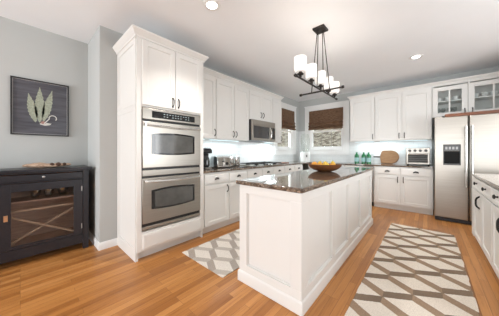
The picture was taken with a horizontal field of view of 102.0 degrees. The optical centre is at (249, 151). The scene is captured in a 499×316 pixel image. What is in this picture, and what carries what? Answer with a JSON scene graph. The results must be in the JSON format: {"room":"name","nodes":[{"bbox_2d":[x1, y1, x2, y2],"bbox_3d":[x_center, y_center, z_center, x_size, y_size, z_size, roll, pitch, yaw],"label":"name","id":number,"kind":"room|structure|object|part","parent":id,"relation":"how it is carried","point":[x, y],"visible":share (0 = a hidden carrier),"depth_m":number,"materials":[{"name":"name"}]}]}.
{"room":"kitchen","nodes":[
{"label":"kitchen","id":0,"kind":"room"},
{"bbox_2d":[0,16,87,168],"bbox_3d":[-3.889,-0.172,1.222,0.150,2.745,4.590,0,0,41],"label":"wall","id":1,"kind":"structure","parent":0,"point":[26,51],"depth_m":2.55,"materials":[{"name":"grey paint"}]},
{"bbox_2d":[10,75,68,136],"bbox_3d":[-2.608,-0.545,2.537,0.029,0.680,0.510,0,0,41],"label":"picture","id":2,"kind":"object","parent":1,"relation":"attached to","point":[37,107],"visible":1,"depth_m":2.52,"materials":[{"name":"black plastic"}]},
{"bbox_2d":[88,25,298,242],"bbox_3d":[-0.405,-0.172,4.683,0.800,2.745,5.210,0,0,41],"label":"wall","id":3,"kind":"structure","parent":0,"point":[102,58],"depth_m":2.56,"materials":[{"name":"grey paint"}]},
{"bbox_2d":[89,231,116,250],"bbox_3d":[-3.471,1.154,1.081,0.663,0.092,4.632,0,0,41],"label":"baseboard","id":4,"kind":"structure","parent":3,"relation":"attached to","point":[113,242],"depth_m":2.54,"materials":[{"name":"white paint"}]},
{"bbox_2d":[203,72,215,139],"bbox_3d":[-0.823,-0.736,3.302,0.374,1.052,0.464,0,0,41],"label":"upper cabinet","id":5,"kind":"object","parent":3,"relation":"attached to","point":[209,81],"visible":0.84,"depth_m":3.29,"materials":[{"name":"white paint"}]},
{"bbox_2d":[205,77,248,141],"bbox_3d":[-0.393,-0.736,3.790,0.374,1.052,0.832,0,0,41],"label":"upper cabinet","id":6,"kind":"object","parent":3,"relation":"attached to","point":[232,99],"visible":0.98,"depth_m":3.65,"materials":[{"name":"white paint"}]},
{"bbox_3d":[-0.421,-0.721,3.548,0.020,0.993,0.422,0,0,41],"label":"door","id":7,"kind":"part","parent":6,"relation":"part of","materials":[{"name":"white paint"}]},
{"bbox_3d":[-0.147,-0.721,3.858,0.020,0.993,0.394,0,0,41],"label":"door","id":8,"kind":"part","parent":6,"relation":"part of","materials":[{"name":"white paint"}]},
{"bbox_2d":[203,131,298,166],"bbox_3d":[0.196,-0.186,4.753,0.008,0.928,3.990,0,0,41],"label":"backsplash","id":9,"kind":"structure","parent":3,"relation":"attached to","point":[247,151],"depth_m":4.52,"materials":[{"name":"white tile"}]},
{"bbox_2d":[248,88,272,122],"bbox_3d":[0.151,-0.957,4.407,0.374,0.610,0.810,0,0,41],"label":"upper cabinet","id":10,"kind":"object","parent":3,"relation":"attached to","point":[260,104],"visible":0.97,"depth_m":4.27,"materials":[{"name":"white paint"}]},
{"bbox_2d":[203,67,283,99],"bbox_3d":[-0.140,-1.296,4.083,0.366,0.066,2.538,0,0,41],"label":"crown molding","id":11,"kind":"structure","parent":10,"relation":"on","point":[205,70],"depth_m":3.77,"materials":[{"name":"white paint"}]},
{"bbox_3d":[0.125,-0.938,4.168,0.020,0.559,0.406,0,0,41],"label":"door","id":12,"kind":"part","parent":10,"relation":"part of","materials":[{"name":"white paint"}]},
{"bbox_2d":[247,119,274,141],"bbox_3d":[0.186,-0.437,4.376,0.476,0.418,0.802,0,0,41],"label":"microwave","id":13,"kind":"object","parent":10,"relation":"attached to","point":[259,131],"visible":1,"depth_m":4.19,"materials":[{"name":"silver metal"}]},
{"bbox_3d":[0.240,-0.387,4.192,0.030,0.310,0.598,0,0,41],"label":"door","id":14,"kind":"part","parent":13,"relation":"part of","materials":[{"name":"silver metal"}]},
{"bbox_3d":[0.392,-0.938,4.470,0.020,0.559,0.388,0,0,41],"label":"door","id":15,"kind":"part","parent":10,"relation":"part of","materials":[{"name":"white paint"}]},
{"bbox_2d":[261,97,281,142],"bbox_3d":[0.544,-0.736,4.854,0.374,1.052,0.376,0,0,41],"label":"upper cabinet","id":16,"kind":"object","parent":3,"relation":"attached to","point":[277,104],"visible":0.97,"depth_m":4.78,"materials":[{"name":"white paint"}]},
{"bbox_3d":[0.649,-0.721,4.762,0.020,0.993,0.366,0,0,41],"label":"door","id":17,"kind":"part","parent":16,"relation":"part of","materials":[{"name":"white paint"}]},
{"bbox_2d":[274,102,296,154],"bbox_3d":[0.971,-0.636,5.716,0.193,1.432,1.194,0,0,41],"label":"window","id":18,"kind":"structure","parent":3,"relation":"in","point":[291,149],"depth_m":5.89,"materials":[{"name":"white paint"}]},
{"bbox_3d":[0.964,-0.354,5.722,0.030,0.511,0.812,0,0,41],"label":"sash","id":19,"kind":"part","parent":18,"relation":"part of","materials":[{"name":"white paint"}]},
{"bbox_2d":[282,108,295,129],"bbox_3d":[1.060,-0.909,5.638,0.062,0.559,0.880,0,0,41],"label":"roman shade","id":20,"kind":"object","parent":18,"relation":"attached to","point":[288,122],"visible":0.66,"depth_m":5.69,"materials":[{"name":"brown wicker"}]},
{"bbox_2d":[0,0,498,101],"bbox_3d":[0.234,-1.595,1.060,6.550,0.100,9.800,0,0,41],"label":"ceiling","id":21,"kind":"structure","parent":0,"point":[369,44],"depth_m":2.57,"materials":[{"name":"paint"}]},
{"bbox_2d":[203,0,220,10],"bbox_3d":[-0.396,-1.540,2.122,0.184,0.010,0.184,0,0,41],"label":"recessed light","id":22,"kind":"object","parent":21,"relation":"in","point":[212,5],"visible":1,"depth_m":2.12,"materials":[{"name":"white paint"}]},
{"bbox_2d":[294,24,343,99],"bbox_3d":[0.883,-1.143,2.521,0.531,0.802,1.174,0,0,19],"label":"chandelier","id":23,"kind":"object","parent":21,"relation":"hanging from","point":[301,66],"visible":1,"depth_m":2.48,"materials":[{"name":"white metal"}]},
{"bbox_3d":[0.538,-0.924,2.138,0.128,0.153,0.128,0,0,41],"label":"lamp shade","id":24,"kind":"part","parent":23,"relation":"part of","materials":[{"name":"white glass"}]},
{"bbox_3d":[0.714,-0.924,2.337,0.128,0.153,0.128,0,0,41],"label":"lamp shade","id":25,"kind":"part","parent":23,"relation":"part of","materials":[{"name":"white glass"}]},
{"bbox_3d":[0.828,-1.144,2.576,0.011,0.754,0.098,0,0,-35],"label":"rod","id":26,"kind":"part","parent":23,"relation":"part of","materials":[{"name":"brown metal"}]},
{"bbox_3d":[0.840,-1.154,2.492,0.011,0.733,0.082,0,0,29],"label":"rod","id":27,"kind":"part","parent":23,"relation":"part of","materials":[{"name":"brown metal"}]},
{"bbox_3d":[0.892,-0.924,2.539,0.128,0.153,0.128,0,0,41],"label":"lamp shade","id":28,"kind":"part","parent":23,"relation":"part of","materials":[{"name":"white glass"}]},
{"bbox_3d":[0.937,-1.154,2.580,0.011,0.733,0.082,0,0,29],"label":"rod","id":29,"kind":"part","parent":23,"relation":"part of","materials":[{"name":"brown metal"}]},
{"bbox_3d":[0.950,-1.144,2.495,0.011,0.754,0.098,0,0,-35],"label":"rod","id":30,"kind":"part","parent":23,"relation":"part of","materials":[{"name":"brown metal"}]},
{"bbox_3d":[1.067,-0.924,2.738,0.128,0.153,0.128,0,0,41],"label":"lamp shade","id":31,"kind":"part","parent":23,"relation":"part of","materials":[{"name":"white glass"}]},
{"bbox_3d":[1.229,-0.924,2.922,0.128,0.153,0.128,0,0,41],"label":"lamp shade","id":32,"kind":"part","parent":23,"relation":"part of","materials":[{"name":"white glass"}]},
{"bbox_2d":[409,54,422,58],"bbox_3d":[2.705,-1.540,3.281,0.184,0.010,0.184,0,0,41],"label":"recessed light","id":33,"kind":"object","parent":21,"relation":"in","point":[416,56],"visible":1,"depth_m":3.27,"materials":[{"name":"white paint"}]},
{"bbox_2d":[0,206,498,315],"bbox_3d":[0.234,1.250,1.060,6.550,0.100,9.800,0,0,41],"label":"floor","id":34,"kind":"structure","parent":0,"point":[74,280],"depth_m":1.87,"materials":[{"name":"brown wood"}]},
{"bbox_2d":[0,165,91,263],"bbox_3d":[-2.647,0.695,2.124,0.460,1.010,1.509,0,0,41],"label":"sideboard","id":35,"kind":"object","parent":34,"relation":"on","point":[51,220],"visible":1,"depth_m":2.37,"materials":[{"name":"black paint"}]},
{"bbox_3d":[-2.803,0.625,2.261,0.015,0.810,1.343,0,0,41],"label":"panel","id":36,"kind":"part","parent":35,"relation":"part of","materials":[{"name":"brown wood"}]},
{"bbox_3d":[-2.280,0.281,2.252,0.012,0.067,0.654,0,0,41],"label":"drawer","id":37,"kind":"part","parent":35,"relation":"part of","materials":[{"name":"blue paint"}]},
{"bbox_3d":[-2.285,0.673,2.257,0.022,0.674,0.656,0,0,41],"label":"door","id":38,"kind":"part","parent":35,"relation":"part of","materials":[{"name":"blue paint"}]},
{"bbox_2d":[11,191,73,203],"bbox_3d":[-2.673,0.541,2.146,0.329,0.018,1.395,0,0,41],"label":"shelf","id":39,"kind":"object","parent":35,"relation":"attached to","point":[16,199],"depth_m":2.40,"materials":[{"name":"brown wood"}]},
{"bbox_3d":[-2.668,1.022,2.142,0.343,0.016,1.395,0,0,41],"label":"floor panel","id":40,"kind":"part","parent":35,"relation":"part of","materials":[{"name":"brown wood"}]},
{"bbox_2d":[22,162,70,167],"bbox_3d":[-2.420,0.157,2.426,0.190,0.065,0.410,0,0,41],"label":"tray","id":41,"kind":"object","parent":35,"relation":"on","point":[58,164],"visible":0.99,"depth_m":2.36,"materials":[{"name":"beige wood"}]},
{"bbox_3d":[-2.063,0.710,2.541,0.056,0.980,0.056,0,0,41],"label":"leg","id":42,"kind":"part","parent":35,"relation":"part of","materials":[{"name":"blue paint"}]},
{"bbox_2d":[112,24,208,261],"bbox_3d":[-1.153,-0.065,2.697,0.698,2.530,0.976,0,0,41],"label":"tall cabinet","id":43,"kind":"object","parent":34,"relation":"on","point":[154,71],"visible":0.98,"depth_m":2.39,"materials":[{"name":"white paint"}]},
{"bbox_3d":[-1.466,-0.025,2.396,0.619,2.450,0.008,0,0,41],"label":"panel","id":44,"kind":"part","parent":43,"relation":"part of","materials":[{"name":"white paint"}]},
{"bbox_3d":[-1.050,-0.880,2.358,0.020,0.716,0.386,0,0,41],"label":"door","id":45,"kind":"part","parent":43,"relation":"part of","materials":[{"name":"white paint"}]},
{"bbox_3d":[-1.156,-1.289,2.700,0.692,0.082,0.976,0,0,41],"label":"crown moulding","id":46,"kind":"part","parent":43,"relation":"part of","materials":[{"name":"white paint"}]},
{"bbox_3d":[-0.938,-0.076,2.514,0.018,2.352,0.866,0,0,41],"label":"frame","id":47,"kind":"part","parent":43,"relation":"part of","materials":[{"name":"white paint"}]},
{"bbox_2d":[142,107,200,230],"bbox_3d":[-1.056,0.191,2.610,0.441,1.360,0.749,0,0,41],"label":"double wall oven","id":48,"kind":"object","parent":43,"relation":"in","point":[171,175],"visible":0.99,"depth_m":2.43,"materials":[{"name":"silver metal"}]},
{"bbox_3d":[-0.931,0.852,2.500,0.013,0.035,0.749,0,0,41],"label":"vent trim","id":49,"kind":"part","parent":48,"relation":"part of","materials":[{"name":"silver metal"}]},
{"bbox_3d":[-0.927,-0.428,2.497,0.023,0.123,0.749,0,0,41],"label":"control panel","id":50,"kind":"part","parent":48,"relation":"part of","materials":[{"name":"silver metal"}]},
{"bbox_3d":[-0.921,0.994,2.502,0.023,0.157,0.752,0,0,41],"label":"panel","id":51,"kind":"part","parent":43,"relation":"part of","materials":[{"name":"white paint"}]},
{"bbox_3d":[-0.793,-0.880,2.650,0.020,0.716,0.380,0,0,41],"label":"door","id":52,"kind":"part","parent":43,"relation":"part of","materials":[{"name":"white paint"}]},
{"bbox_2d":[182,229,239,277],"bbox_3d":[0.227,1.195,3.013,0.733,0.009,2.280,0,0,41],"label":"runner rug","id":53,"kind":"object","parent":34,"relation":"on","point":[220,255],"visible":0.36,"depth_m":2.36,"materials":[{"name":"beige fabric"}]},
{"bbox_2d":[203,171,228,233],"bbox_3d":[-0.707,0.754,3.230,0.648,0.889,0.509,0,0,41],"label":"base cabinet","id":54,"kind":"object","parent":34,"relation":"on","point":[215,185],"visible":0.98,"depth_m":3.03,"materials":[{"name":"white paint"}]},
{"bbox_3d":[-0.487,0.404,3.059,0.023,0.143,0.466,0,0,41],"label":"drawer","id":55,"kind":"part","parent":54,"relation":"part of","materials":[{"name":"white paint"}]},
{"bbox_3d":[-0.488,0.785,3.061,0.020,0.586,0.466,0,0,41],"label":"door","id":56,"kind":"part","parent":54,"relation":"part of","materials":[{"name":"white paint"}]},
{"bbox_2d":[226,169,246,224],"bbox_3d":[-0.394,0.754,3.585,0.648,0.889,0.430,0,0,41],"label":"base cabinet","id":57,"kind":"object","parent":34,"relation":"on","point":[234,189],"visible":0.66,"depth_m":3.34,"materials":[{"name":"white paint"}]},
{"bbox_3d":[-0.187,0.785,3.402,0.020,0.586,0.421,0,0,41],"label":"door","id":58,"kind":"part","parent":57,"relation":"part of","materials":[{"name":"white paint"}]},
{"bbox_3d":[-0.186,0.404,3.401,0.023,0.143,0.421,0,0,41],"label":"drawer","id":59,"kind":"part","parent":57,"relation":"part of","materials":[{"name":"white paint"}]},
{"bbox_2d":[247,168,261,177],"bbox_3d":[-0.111,0.754,3.907,0.648,0.889,0.422,0,0,41],"label":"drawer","id":60,"kind":"object","parent":34,"relation":"on","point":[257,172],"visible":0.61,"depth_m":3.70,"materials":[{"name":"white paint"}]},
{"bbox_2d":[261,167,273,175],"bbox_3d":[0.159,0.754,4.212,0.648,0.889,0.387,0,0,41],"label":"base cabinet","id":61,"kind":"object","parent":34,"relation":"on","point":[266,171],"visible":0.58,"depth_m":4.01,"materials":[{"name":"white paint"}]},
{"bbox_2d":[273,166,284,173],"bbox_3d":[0.428,0.754,4.518,0.648,0.889,0.422,0,0,41],"label":"base cabinet","id":62,"kind":"object","parent":34,"relation":"on","point":[278,169],"visible":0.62,"depth_m":4.32,"materials":[{"name":"white paint"}]},
{"bbox_2d":[284,165,293,172],"bbox_3d":[0.716,0.754,4.844,0.648,0.889,0.442,0,0,41],"label":"base cabinet","id":63,"kind":"object","parent":34,"relation":"on","point":[288,168],"visible":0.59,"depth_m":4.64,"materials":[{"name":"white paint"}]},
{"bbox_2d":[294,164,302,170],"bbox_3d":[1.002,0.754,5.169,0.648,0.889,0.417,0,0,41],"label":"base cabinet","id":64,"kind":"object","parent":34,"relation":"on","point":[298,167],"visible":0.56,"depth_m":4.96,"materials":[{"name":"white paint"}]},
{"bbox_2d":[238,170,372,315],"bbox_3d":[0.975,0.752,2.633,0.658,0.896,2.538,0,0,41],"label":"kitchen island","id":65,"kind":"object","parent":34,"relation":"on","point":[292,244],"visible":0.9,"depth_m":1.75,"materials":[{"name":"white paint"}]},
{"bbox_3d":[0.151,0.752,1.698,0.634,0.896,0.022,0,0,41],"label":"panel","id":66,"kind":"part","parent":65,"relation":"part of","materials":[{"name":"white paint"}]},
{"bbox_2d":[236,166,372,193],"bbox_3d":[0.965,0.284,2.636,0.688,0.037,2.558,0,0,41],"label":"island countertop","id":67,"kind":"structure","parent":65,"relation":"on","point":[302,181],"depth_m":1.94,"materials":[{"name":"brown stone"}]},
{"bbox_2d":[308,163,341,171],"bbox_3d":[1.030,0.216,2.771,0.440,0.099,0.440,0,0,41],"label":"fruit bowl","id":68,"kind":"object","parent":67,"relation":"on","point":[323,168],"visible":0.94,"depth_m":2.62,"materials":[{"name":"brown wood"}]},
{"bbox_3d":[1.204,0.752,2.431,0.022,0.896,2.470,0,0,41],"label":"panel","id":69,"kind":"part","parent":65,"relation":"part of","materials":[{"name":"white paint"}]},
{"bbox_2d":[344,165,373,205],"bbox_3d":[2.645,0.757,4.803,0.594,0.884,0.635,0,0,41],"label":"dishwasher","id":70,"kind":"object","parent":34,"relation":"on","point":[344,165],"visible":0.23,"depth_m":4.46,"materials":[{"name":"grey plastic"}]},
{"bbox_2d":[374,166,432,214],"bbox_3d":[3.247,0.754,4.292,0.962,0.889,0.648,0,0,41],"label":"base cabinet","id":71,"kind":"object","parent":34,"relation":"on","point":[410,189],"visible":1,"depth_m":4.04,"materials":[{"name":"white paint"}]},
{"bbox_2d":[203,161,432,173],"bbox_3d":[1.353,0.293,3.735,3.070,0.028,3.987,0,0,41],"label":"countertop","id":72,"kind":"structure","parent":71,"relation":"on","point":[240,167],"depth_m":4.12,"materials":[{"name":"brown stone"}]},
{"bbox_2d":[203,147,211,168],"bbox_3d":[-0.753,0.104,3.317,0.264,0.349,0.170,0,0,41],"label":"coffee maker","id":73,"kind":"object","parent":72,"relation":"on","point":[206,150],"visible":0.64,"depth_m":3.23,"materials":[{"name":"black plastic"}]},
{"bbox_2d":[210,156,230,167],"bbox_3d":[-0.497,0.175,3.558,0.230,0.208,0.310,0,0,41],"label":"toaster","id":74,"kind":"object","parent":72,"relation":"on","point":[215,161],"visible":0.99,"depth_m":3.47,"materials":[{"name":"silver metal"}]},
{"bbox_3d":[-0.484,0.171,3.439,0.004,0.135,0.110,0,0,41],"label":"plate","id":75,"kind":"part","parent":74,"relation":"part of","materials":[{"name":"silver metal"}]},
{"bbox_2d":[230,155,233,166],"bbox_3d":[-0.346,0.170,3.751,0.126,0.218,0.126,0,0,41],"label":"canister","id":76,"kind":"object","parent":72,"relation":"on","point":[231,157],"visible":0.57,"depth_m":3.70,"materials":[{"name":"silver metal"}]},
{"bbox_2d":[234,155,239,166],"bbox_3d":[-0.244,0.170,3.867,0.126,0.218,0.126,0,0,41],"label":"canister","id":77,"kind":"object","parent":72,"relation":"on","point":[236,158],"visible":0.88,"depth_m":3.82,"materials":[{"name":"silver metal"}]},
{"bbox_2d":[240,161,281,165],"bbox_3d":[0.251,0.255,4.365,0.524,0.048,0.920,0,0,41],"label":"cooktop","id":78,"kind":"object","parent":72,"relation":"in","point":[264,163],"visible":0.94,"depth_m":4.27,"materials":[{"name":"silver metal"}]},
{"bbox_3d":[0.249,0.274,4.366,0.520,0.010,0.920,0,0,41],"label":"plate","id":79,"kind":"part","parent":78,"relation":"part of","materials":[{"name":"silver metal"}]},
{"bbox_2d":[300,134,309,161],"bbox_3d":[1.565,-0.129,5.685,0.278,0.815,0.278,0,0,-45],"label":"dispenser","id":80,"kind":"object","parent":72,"relation":"on","point":[304,156],"visible":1,"depth_m":5.57,"materials":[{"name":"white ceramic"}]},
{"bbox_2d":[354,152,358,162],"bbox_3d":[2.650,0.144,4.995,0.104,0.269,0.104,0,0,41],"label":"bottle","id":81,"kind":"object","parent":72,"relation":"on","point":[356,157],"visible":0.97,"depth_m":4.96,"materials":[{"name":"green glass"}]},
{"bbox_2d":[361,152,365,162],"bbox_3d":[2.776,0.144,4.911,0.104,0.269,0.104,0,0,41],"label":"bottle","id":82,"kind":"object","parent":72,"relation":"on","point":[363,156],"visible":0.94,"depth_m":4.87,"materials":[{"name":"green glass"}]},
{"bbox_2d":[366,152,370,163],"bbox_3d":[2.829,0.144,4.798,0.104,0.269,0.104,0,0,41],"label":"bottle","id":83,"kind":"object","parent":72,"relation":"on","point":[368,156],"visible":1,"depth_m":4.76,"materials":[{"name":"green glass"}]},
{"bbox_2d":[373,150,398,163],"bbox_3d":[3.185,0.122,4.721,0.505,0.310,0.074,0,0,41],"label":"paddle board","id":84,"kind":"object","parent":72,"relation":"on","point":[386,156],"visible":1,"depth_m":4.68,"materials":[{"name":"brown wood"}]},
{"bbox_2d":[406,148,429,165],"bbox_3d":[3.474,0.101,4.168,0.380,0.355,0.353,0,0,41],"label":"toaster oven","id":85,"kind":"object","parent":72,"relation":"on","point":[414,156],"visible":0.99,"depth_m":4.06,"materials":[{"name":"silver metal"}]},
{"bbox_3d":[3.387,0.139,4.069,0.360,0.216,0.016,0,0,41],"label":"door","id":86,"kind":"part","parent":85,"relation":"part of","materials":[{"name":"silver metal"}]},
{"bbox_3d":[3.387,-0.024,4.070,0.370,0.095,0.014,0,0,41],"label":"control panel","id":87,"kind":"part","parent":85,"relation":"part of","materials":[{"name":"silver metal"}]},
{"bbox_3d":[2.885,0.402,4.240,0.432,0.140,0.023,0,0,41],"label":"drawer","id":88,"kind":"part","parent":71,"relation":"part of","materials":[{"name":"white paint"}]},
{"bbox_3d":[2.886,0.783,4.241,0.432,0.583,0.020,0,0,41],"label":"door","id":89,"kind":"part","parent":71,"relation":"part of","materials":[{"name":"white paint"}]},
{"bbox_3d":[3.235,0.402,3.931,0.465,0.140,0.023,0,0,41],"label":"drawer","id":90,"kind":"part","parent":71,"relation":"part of","materials":[{"name":"white paint"}]},
{"bbox_3d":[3.236,0.783,3.932,0.465,0.583,0.020,0,0,41],"label":"door","id":91,"kind":"part","parent":71,"relation":"part of","materials":[{"name":"white paint"}]},
{"bbox_2d":[344,223,479,315],"bbox_3d":[1.675,1.195,2.026,0.751,0.009,2.955,0,0,41],"label":"runner rug","id":92,"kind":"object","parent":34,"relation":"on","point":[413,271],"visible":1,"depth_m":1.88,"materials":[{"name":"beige fabric"}]},
{"bbox_2d":[434,113,498,224],"bbox_3d":[3.853,0.296,3.546,0.912,1.783,0.904,0,0,41],"label":"refrigerator","id":93,"kind":"object","parent":34,"relation":"on","point":[464,146],"visible":0.94,"depth_m":3.35,"materials":[{"name":"silver metal"}]},
{"bbox_3d":[3.434,0.265,3.452,0.408,1.720,0.071,0,0,41],"label":"freezer door","id":94,"kind":"part","parent":93,"relation":"part of","materials":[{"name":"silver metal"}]},
{"bbox_3d":[3.419,-0.064,3.414,0.186,0.098,0.006,0,0,41],"label":"dispenser panel","id":95,"kind":"part","parent":93,"relation":"part of","materials":[{"name":"grey plastic"}]},
{"bbox_3d":[3.519,0.080,3.284,0.030,1.000,0.068,0,0,41],"label":"handle","id":96,"kind":"part","parent":93,"relation":"part of","materials":[{"name":"silver metal"}]},
{"bbox_2d":[442,110,498,116],"bbox_3d":[3.818,-0.625,3.379,0.876,0.060,0.310,0,0,41],"label":"serving tray","id":97,"kind":"object","parent":93,"relation":"on","point":[488,111],"visible":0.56,"depth_m":3.32,"materials":[{"name":"brown wood"}]},
{"bbox_3d":[3.572,0.080,3.237,0.030,1.000,0.068,0,0,41],"label":"handle","id":98,"kind":"part","parent":93,"relation":"part of","materials":[{"name":"silver metal"}]},
{"bbox_3d":[3.781,0.265,3.147,0.493,1.720,0.071,0,0,41],"label":"door","id":99,"kind":"part","parent":93,"relation":"part of","materials":[{"name":"silver metal"}]},
{"bbox_2d":[472,176,474,235],"bbox_3d":[3.269,0.763,2.544,0.620,0.872,0.146,0,0,41],"label":"end post","id":100,"kind":"object","parent":34,"relation":"on","point":[473,188],"visible":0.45,"depth_m":2.73,"materials":[{"name":"white paint"}]},
{"bbox_2d":[473,177,482,246],"bbox_3d":[3.037,0.763,2.312,0.660,0.872,0.502,0,0,41],"label":"base cabinet","id":101,"kind":"object","parent":34,"relation":"on","point":[477,182],"visible":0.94,"depth_m":2.48,"materials":[{"name":"white paint"}]},
{"bbox_3d":[2.699,0.600,2.393,0.045,0.160,0.018,0,0,41],"label":"handle","id":102,"kind":"part","parent":101,"relation":"part of","materials":[{"name":"metal"}]},
{"bbox_3d":[2.827,0.409,2.497,0.020,0.138,0.489,0,0,41],"label":"drawer","id":103,"kind":"part","parent":101,"relation":"part of","materials":[{"name":"white paint"}]},
{"bbox_2d":[481,182,494,265],"bbox_3d":[2.708,0.763,1.932,0.653,0.872,0.497,0,0,41],"label":"base cabinet","id":104,"kind":"object","parent":34,"relation":"on","point":[486,189],"visible":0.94,"depth_m":2.11,"materials":[{"name":"white paint"}]},
{"bbox_3d":[2.495,0.409,2.120,0.020,0.138,0.484,0,0,41],"label":"drawer","id":105,"kind":"part","parent":104,"relation":"part of","materials":[{"name":"white paint"}]},
{"bbox_2d":[492,187,498,278],"bbox_3d":[2.374,0.763,1.560,0.660,0.872,0.497,0,0,41],"label":"base cabinet","id":106,"kind":"object","parent":34,"relation":"on","point":[495,192],"visible":0.99,"depth_m":1.83,"materials":[{"name":"white paint"}]},
{"bbox_3d":[2.164,0.409,1.745,0.020,0.138,0.484,0,0,41],"label":"drawer","id":107,"kind":"part","parent":106,"relation":"part of","materials":[{"name":"white paint"}]},
{"bbox_3d":[2.038,0.600,1.643,0.045,0.160,0.018,0,0,41],"label":"handle","id":108,"kind":"part","parent":106,"relation":"part of","materials":[{"name":"metal"}]},
{"bbox_3d":[2.064,0.763,1.207,0.660,0.872,0.437,0,0,41],"label":"base cabinet","id":109,"kind":"object","parent":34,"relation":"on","visible":0},
{"bbox_2d":[472,173,498,189],"bbox_3d":[2.629,0.310,1.791,0.664,0.031,2.095,0,0,41],"label":"countertop","id":110,"kind":"structure","parent":109,"relation":"on","point":[491,179],"depth_m":2.23,"materials":[{"name":"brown stone"}]},
{"bbox_2d":[299,66,498,208],"bbox_3d":[3.725,-0.172,4.415,5.750,2.745,0.150,0,0,41],"label":"wall","id":111,"kind":"structure","parent":0,"point":[342,97],"depth_m":4.75,"materials":[{"name":"grey paint"}]},
{"bbox_2d":[304,100,349,154],"bbox_3d":[2.185,-0.636,5.741,1.269,1.432,0.193,0,0,41],"label":"window","id":112,"kind":"structure","parent":111,"relation":"in","point":[343,149],"depth_m":5.61,"materials":[{"name":"white paint"}]},
{"bbox_2d":[308,107,342,129],"bbox_3d":[2.106,-0.909,5.652,0.955,0.559,0.062,0,0,41],"label":"roman shade","id":113,"kind":"object","parent":112,"relation":"attached to","point":[332,118],"visible":1,"depth_m":5.63,"materials":[{"name":"brown wicker"}]},
{"bbox_3d":[2.190,-0.354,5.748,0.887,0.511,0.030,0,0,41],"label":"sash","id":114,"kind":"part","parent":112,"relation":"part of","materials":[{"name":"white paint"}]},
{"bbox_2d":[350,96,377,141],"bbox_3d":[2.756,-0.761,4.891,0.528,1.042,0.394,0,0,41],"label":"upper cabinet","id":115,"kind":"object","parent":111,"relation":"attached to","point":[362,110],"visible":0.98,"depth_m":4.77,"materials":[{"name":"white paint"}]},
{"bbox_2d":[299,131,431,164],"bbox_3d":[2.669,-0.176,5.240,3.055,0.908,0.008,0,0,41],"label":"backsplash","id":116,"kind":"structure","parent":111,"relation":"attached to","point":[375,148],"depth_m":4.94,"materials":[{"name":"white tile"}]},
{"bbox_2d":[375,87,431,141],"bbox_3d":[3.317,-0.761,4.396,0.964,1.042,0.394,0,0,41],"label":"upper cabinet","id":117,"kind":"object","parent":111,"relation":"attached to","point":[403,115],"visible":1,"depth_m":4.24,"materials":[{"name":"white paint"}]},
{"bbox_3d":[3.039,-0.746,4.442,0.468,0.983,0.020,0,0,41],"label":"door","id":118,"kind":"part","parent":117,"relation":"part of","materials":[{"name":"white paint"}]},
{"bbox_3d":[3.400,-0.746,4.124,0.450,0.983,0.020,0,0,41],"label":"door","id":119,"kind":"part","parent":117,"relation":"part of","materials":[{"name":"white paint"}]},
{"bbox_2d":[432,76,498,119],"bbox_3d":[4.088,-0.972,3.716,1.085,0.620,0.394,0,0,41],"label":"display cabinet","id":120,"kind":"object","parent":111,"relation":"attached to","point":[467,102],"visible":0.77,"depth_m":3.74,"materials":[{"name":"white paint"}]},
{"bbox_2d":[347,71,498,99],"bbox_3d":[3.510,-1.316,4.231,2.636,0.066,0.386,0,0,41],"label":"crown molding","id":121,"kind":"structure","parent":120,"relation":"on","point":[493,74],"depth_m":3.97,"materials":[{"name":"white paint"}]},
{"bbox_3d":[3.763,-0.953,3.803,0.472,0.569,0.019,0,0,41],"label":"door","id":122,"kind":"part","parent":120,"relation":"part of","materials":[{"name":"white paint"}]},
{"bbox_2d":[438,94,498,104],"bbox_3d":[4.106,-0.964,3.737,1.044,0.018,0.313,0,0,41],"label":"shelf","id":123,"kind":"object","parent":120,"relation":"attached to","point":[489,98],"depth_m":3.69,"materials":[{"name":"white paint"}]},
{"bbox_3d":[4.167,-0.953,3.448,0.592,0.569,0.019,0,0,41],"label":"door","id":124,"kind":"part","parent":120,"relation":"part of","materials":[{"name":"white paint"}]},
{"label":"outside","id":125,"kind":"structure","parent":0,"visible":0},
{"bbox_2d":[277,128,341,146],"bbox_3d":[-1.245,-6.463,19.760,40.000,16.025,40.000,0,0,41],"label":"hillside","id":126,"kind":"structure","parent":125,"point":[321,139],"depth_m":14.23,"materials":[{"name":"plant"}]}
]}

